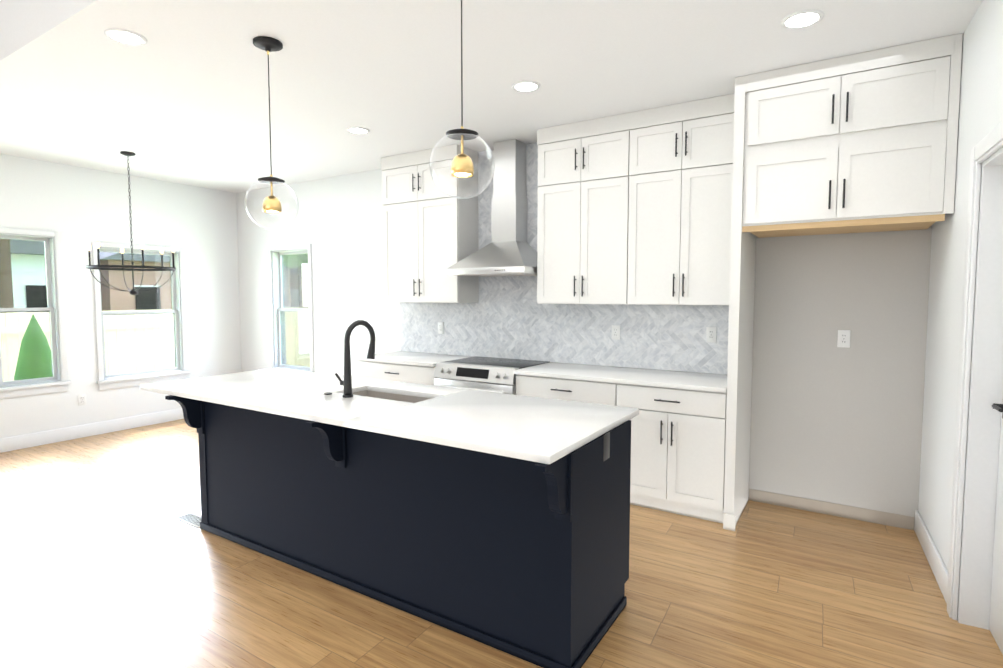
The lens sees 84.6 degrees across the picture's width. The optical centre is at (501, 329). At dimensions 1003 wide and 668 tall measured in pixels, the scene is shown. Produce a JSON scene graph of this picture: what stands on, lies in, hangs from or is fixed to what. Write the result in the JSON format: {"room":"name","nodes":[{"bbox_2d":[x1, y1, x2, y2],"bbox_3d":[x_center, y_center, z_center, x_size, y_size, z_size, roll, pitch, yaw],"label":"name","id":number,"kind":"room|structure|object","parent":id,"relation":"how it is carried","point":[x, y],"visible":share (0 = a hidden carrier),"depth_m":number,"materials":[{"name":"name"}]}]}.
{"room":"kitchen","nodes":[
{"label":"kitchen","id":0,"kind":"room"},
{"bbox_2d":[0,154,241,438],"bbox_3d":[-5.678,-0.377,3.902,0.160,3.260,8.068,2,4,32],"label":"wall","id":1,"kind":"structure","parent":0,"point":[80,209],"depth_m":6.00,"materials":[{"name":"paint"}]},
{"bbox_2d":[0,227,71,398],"bbox_3d":[-4.877,-0.152,5.141,0.210,1.625,1.330,2,4,32],"label":"window","id":2,"kind":"structure","parent":1,"relation":"in","point":[52,250],"depth_m":5.53,"materials":[{"name":"paint"}]},
{"bbox_2d":[78,394,86,405],"bbox_3d":[-4.416,0.735,5.812,0.009,0.116,0.072,2,4,32],"label":"outlet","id":3,"kind":"object","parent":1,"relation":"attached to","point":[81,399],"visible":1,"depth_m":5.81,"materials":[{"name":"plastic"}]},
{"bbox_2d":[0,408,183,452],"bbox_3d":[-5.600,1.186,3.951,0.020,0.135,8.068,2,4,32],"label":"baseboard","id":4,"kind":"structure","parent":1,"relation":"attached to","point":[7,444],"depth_m":5.84,"materials":[{"name":"paint"}]},
{"bbox_2d":[92,241,191,390],"bbox_3d":[-4.132,-0.171,6.321,0.210,1.595,0.990,2,4,32],"label":"window","id":5,"kind":"structure","parent":1,"relation":"in","point":[163,374],"depth_m":6.34,"materials":[{"name":"paint"}]},
{"bbox_2d":[0,0,982,192],"bbox_3d":[-0.950,-1.822,3.854,8.110,0.490,3.270,2,4,32],"label":"ceiling","id":6,"kind":"structure","parent":0,"point":[181,96],"depth_m":3.25,"materials":[{"name":"paint"}]},
{"bbox_2d":[104,28,146,45],"bbox_3d":[-1.935,-1.508,2.845,0.184,0.008,0.184,2,4,32],"label":"recessed light","id":7,"kind":"object","parent":6,"relation":"in","point":[125,36],"visible":1,"depth_m":2.83,"materials":[{"name":"paint"}]},
{"bbox_2d":[86,151,175,294],"bbox_3d":[-3.497,-0.994,5.204,0.708,1.328,0.706,2,4,32],"label":"chandelier","id":8,"kind":"object","parent":6,"relation":"hanging from","point":[123,267],"visible":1,"depth_m":5.18,"materials":[{"name":"black metal"}]},
{"bbox_2d":[244,36,298,229],"bbox_3d":[-1.232,-1.027,2.940,0.270,0.978,0.270,2,4,32],"label":"pendant light","id":9,"kind":"object","parent":6,"relation":"hanging from","point":[271,203],"visible":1,"depth_m":2.92,"materials":[{"name":"clear glass"}]},
{"bbox_2d":[346,127,369,133],"bbox_3d":[-1.158,-1.610,4.456,0.184,0.008,0.184,2,4,32],"label":"recessed light","id":10,"kind":"object","parent":6,"relation":"in","point":[357,130],"visible":0.98,"depth_m":4.45,"materials":[{"name":"paint"}]},
{"bbox_2d":[429,0,494,198],"bbox_3d":[-0.163,-1.009,2.264,0.270,0.928,0.270,2,4,32],"label":"pendant light","id":11,"kind":"object","parent":6,"relation":"hanging from","point":[462,165],"visible":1,"depth_m":2.26,"materials":[{"name":"clear glass"}]},
{"bbox_2d":[512,80,539,91],"bbox_3d":[0.157,-1.551,3.515,0.184,0.008,0.184,2,4,32],"label":"recessed light","id":12,"kind":"object","parent":6,"relation":"in","point":[525,86],"visible":1,"depth_m":3.51,"materials":[{"name":"paint"}]},
{"bbox_2d":[781,9,823,29],"bbox_3d":[1.451,-1.497,2.664,0.184,0.008,0.184,2,4,32],"label":"recessed light","id":13,"kind":"object","parent":6,"relation":"in","point":[803,19],"visible":1,"depth_m":2.66,"materials":[{"name":"paint"}]},
{"bbox_2d":[0,419,1002,667],"bbox_3d":[-2.316,1.413,1.889,8.110,0.060,8.390,2,4,32],"label":"floor","id":14,"kind":"structure","parent":0,"point":[107,560],"depth_m":2.77,"materials":[{"name":"brown wood"}]},
{"bbox_2d":[174,513,200,527],"bbox_3d":[-2.051,1.267,3.680,0.280,0.005,0.110,2,4,32],"label":"floor vent","id":15,"kind":"object","parent":14,"relation":"in","point":[192,519],"visible":0.71,"depth_m":3.68,"materials":[{"name":"plastic"}]},
{"bbox_2d":[160,384,634,667],"bbox_3d":[-0.693,0.860,3.042,2.624,0.898,0.903,2,4,32],"label":"kitchen island","id":16,"kind":"object","parent":14,"relation":"on","point":[499,521],"depth_m":2.53,"materials":[{"name":"wood"}]},
{"bbox_2d":[140,368,638,459],"bbox_3d":[-0.809,0.390,3.170,2.944,0.030,0.990,2,4,32],"label":"island countertop","id":17,"kind":"structure","parent":16,"relation":"on","point":[542,428],"depth_m":2.75,"materials":[{"name":"white stone"}]},
{"bbox_2d":[324,320,379,395],"bbox_3d":[-0.885,0.156,3.230,0.212,0.431,0.244,2,4,32],"label":"faucet","id":18,"kind":"object","parent":17,"relation":"on","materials":[{"name":"black metal"}]},
{"bbox_2d":[360,388,431,403],"bbox_3d":[-0.662,0.502,3.238,0.654,0.226,0.294,2,4,32],"label":"sink","id":19,"kind":"object","parent":17,"relation":"in","point":[387,393],"depth_m":3.37,"materials":[{"name":"silver metal"}]},
{"bbox_2d":[602,431,609,461],"bbox_3d":[0.456,0.509,2.407,0.009,0.116,0.072,2,4,32],"label":"outlet","id":20,"kind":"object","parent":16,"relation":"attached to","point":[605,434],"depth_m":2.40,"materials":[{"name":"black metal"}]},
{"bbox_2d":[354,351,474,385],"bbox_3d":[-0.828,0.711,5.295,0.975,0.914,0.654,2,4,32],"label":"base cabinet","id":21,"kind":"object","parent":14,"relation":"on","point":[409,367],"visible":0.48,"depth_m":5.06,"materials":[{"name":"paint"}]},
{"bbox_2d":[433,356,549,394],"bbox_3d":[-0.094,0.738,4.793,0.792,0.922,0.700,2,4,32],"label":"range","id":22,"kind":"object","parent":14,"relation":"on","point":[489,374],"visible":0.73,"depth_m":4.57,"materials":[{"name":"silver metal"}]},
{"bbox_2d":[516,374,624,406],"bbox_3d":[0.650,0.783,4.387,0.893,0.883,0.618,2,4,32],"label":"base cabinet","id":23,"kind":"object","parent":14,"relation":"on","point":[605,393],"depth_m":4.08,"materials":[{"name":"paint"}]},
{"bbox_2d":[625,386,726,522],"bbox_3d":[1.258,0.807,4.003,0.796,0.883,0.618,2,4,32],"label":"base cabinet","id":24,"kind":"object","parent":14,"relation":"on","point":[678,433],"depth_m":3.69,"materials":[{"name":"paint"}]},
{"bbox_2d":[513,362,726,393],"bbox_3d":[0.926,0.339,4.167,1.564,0.030,0.646,2,4,32],"label":"countertop","id":25,"kind":"structure","parent":24,"relation":"on","point":[672,380],"depth_m":4.03,"materials":[{"name":"white stone"}]},
{"bbox_2d":[723,33,962,530],"bbox_3d":[2.043,-0.131,3.426,1.081,2.828,0.654,2,4,32],"label":"tall cabinet","id":26,"kind":"object","parent":14,"relation":"on","point":[863,142],"visible":1,"depth_m":3.15,"materials":[{"name":"paint"}]},
{"bbox_2d":[236,169,931,529],"bbox_3d":[-0.120,-0.248,5.269,8.110,2.830,0.164,2,4,32],"label":"wall","id":27,"kind":"structure","parent":0,"point":[834,429],"depth_m":3.82,"materials":[{"name":"paint"}]},
{"bbox_2d":[268,244,313,371],"bbox_3d":[-2.534,-0.214,6.771,0.840,1.625,0.210,2,4,32],"label":"window","id":28,"kind":"structure","parent":27,"relation":"in","point":[291,308],"depth_m":6.84,"materials":[{"name":"paint"}]},
{"bbox_2d":[381,144,478,302],"bbox_3d":[-0.699,-0.964,5.277,0.915,1.398,0.368,2,4,32],"label":"upper cabinet","id":29,"kind":"object","parent":27,"relation":"attached to","point":[430,232],"visible":0.94,"depth_m":5.12,"materials":[{"name":"paint"}]},
{"bbox_2d":[447,139,536,276],"bbox_3d":[-0.013,-1.051,4.750,0.772,1.157,0.501,2,4,32],"label":"range hood","id":30,"kind":"object","parent":27,"relation":"attached to","point":[508,250],"visible":0.92,"depth_m":4.76,"materials":[{"name":"silver metal"}]},
{"bbox_2d":[400,143,728,374],"bbox_3d":[0.351,-0.668,4.848,3.328,1.934,0.008,2,4,32],"label":"tile backsplash","id":31,"kind":"structure","parent":27,"relation":"attached to","point":[509,317],"depth_m":4.85,"materials":[{"name":"tile"}]},
{"bbox_2d":[438,322,443,333],"bbox_3d":[-0.605,-0.021,5.481,0.072,0.116,0.009,2,4,32],"label":"outlet","id":32,"kind":"object","parent":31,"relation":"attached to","point":[440,327],"visible":1,"depth_m":5.48,"materials":[{"name":"plastic"}]},
{"bbox_2d":[611,325,619,339],"bbox_3d":[0.934,0.021,4.510,0.072,0.116,0.009,2,4,32],"label":"outlet","id":33,"kind":"object","parent":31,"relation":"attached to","point":[615,332],"visible":1,"depth_m":4.51,"materials":[{"name":"plastic"}]},
{"bbox_2d":[706,327,716,342],"bbox_3d":[1.564,0.036,4.112,0.072,0.116,0.009,2,4,32],"label":"outlet","id":34,"kind":"object","parent":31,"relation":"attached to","point":[711,334],"visible":1,"depth_m":4.11,"materials":[{"name":"plastic"}]},
{"bbox_2d":[537,111,640,304],"bbox_3d":[0.727,-0.908,4.399,0.826,1.398,0.333,2,4,32],"label":"upper cabinet","id":35,"kind":"object","parent":27,"relation":"attached to","point":[634,208],"depth_m":4.24,"materials":[{"name":"paint"}]},
{"bbox_2d":[637,94,734,304],"bbox_3d":[1.321,-0.885,4.025,0.826,1.398,0.333,2,4,32],"label":"upper cabinet","id":36,"kind":"object","parent":27,"relation":"attached to","point":[685,150],"depth_m":3.85,"materials":[{"name":"paint"}]},
{"bbox_2d":[837,330,850,347],"bbox_3d":[2.278,0.058,3.671,0.072,0.116,0.009,2,4,32],"label":"outlet","id":37,"kind":"object","parent":27,"relation":"attached to","point":[843,339],"visible":1,"depth_m":3.67,"materials":[{"name":"plastic"}]},
{"bbox_2d":[918,0,1002,619],"bbox_3d":[0.699,-0.117,-0.224,0.592,3.260,8.265,2,4,32],"label":"wall","id":38,"kind":"structure","parent":0,"point":[981,103],"depth_m":2.81,"materials":[{"name":"paint"}]},
{"bbox_2d":[914,510,948,603],"bbox_3d":[2.390,1.241,3.069,0.067,0.135,1.021,2,4,32],"label":"baseboard","id":39,"kind":"structure","parent":38,"relation":"attached to","point":[928,546],"depth_m":3.01,"materials":[{"name":"paint"}]},
{"bbox_2d":[947,121,1002,629],"bbox_3d":[1.973,0.285,2.108,0.188,2.165,0.950,2,4,29],"label":"door frame","id":40,"kind":"structure","parent":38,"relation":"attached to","point":[982,441],"depth_m":2.45,"materials":[{"name":"paint"}]},
{"bbox_2d":[989,392,1002,653],"bbox_3d":[2.004,0.338,2.096,0.123,2.048,0.729,2,4,32],"label":"door","id":41,"kind":"structure","parent":38,"relation":"in","point":[996,618],"depth_m":2.39,"materials":[{"name":"paint"}]},
{"label":"outside","id":42,"kind":"structure","parent":0,"visible":0},
{"bbox_3d":[-7.267,0.973,16.329,90.000,0.103,100.000,2,4,32],"label":"lawn","id":43,"kind":"structure","parent":42,"visible":0},
{"bbox_2d":[0,239,13,377],"bbox_3d":[-8.846,-3.256,9.605,5.198,9.182,4.904,2,4,32],"label":"tree","id":44,"kind":"object","parent":43,"relation":"on","point":[6,273],"depth_m":9.50,"materials":[{"name":"green plant"}]},
{"bbox_2d":[14,314,51,379],"bbox_3d":[-5.774,0.655,6.855,0.480,1.720,0.480,2,4,32],"label":"shrub","id":45,"kind":"object","parent":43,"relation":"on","point":[41,369],"depth_m":6.72,"materials":[{"name":"green plant"}]},
{"bbox_2d":[10,239,99,334],"bbox_3d":[-21.904,-2.124,20.120,9.800,5.600,8.900,2,4,32],"label":"house","id":46,"kind":"structure","parent":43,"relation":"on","point":[25,303],"depth_m":19.61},
{"bbox_2d":[0,309,174,380],"bbox_3d":[-3.609,0.581,8.230,5.590,1.696,4.780,2,4,32],"label":"fence","id":47,"kind":"object","parent":43,"relation":"on","point":[131,333],"depth_m":9.16,"materials":[{"name":"white wood"}]},
{"bbox_2d":[99,252,171,310],"bbox_3d":[-17.624,-2.667,28.754,9.800,5.600,9.500,2,4,32],"label":"house","id":48,"kind":"structure","parent":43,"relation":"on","point":[129,282],"depth_m":23.49,"materials":[{"name":"brick"}]}
]}

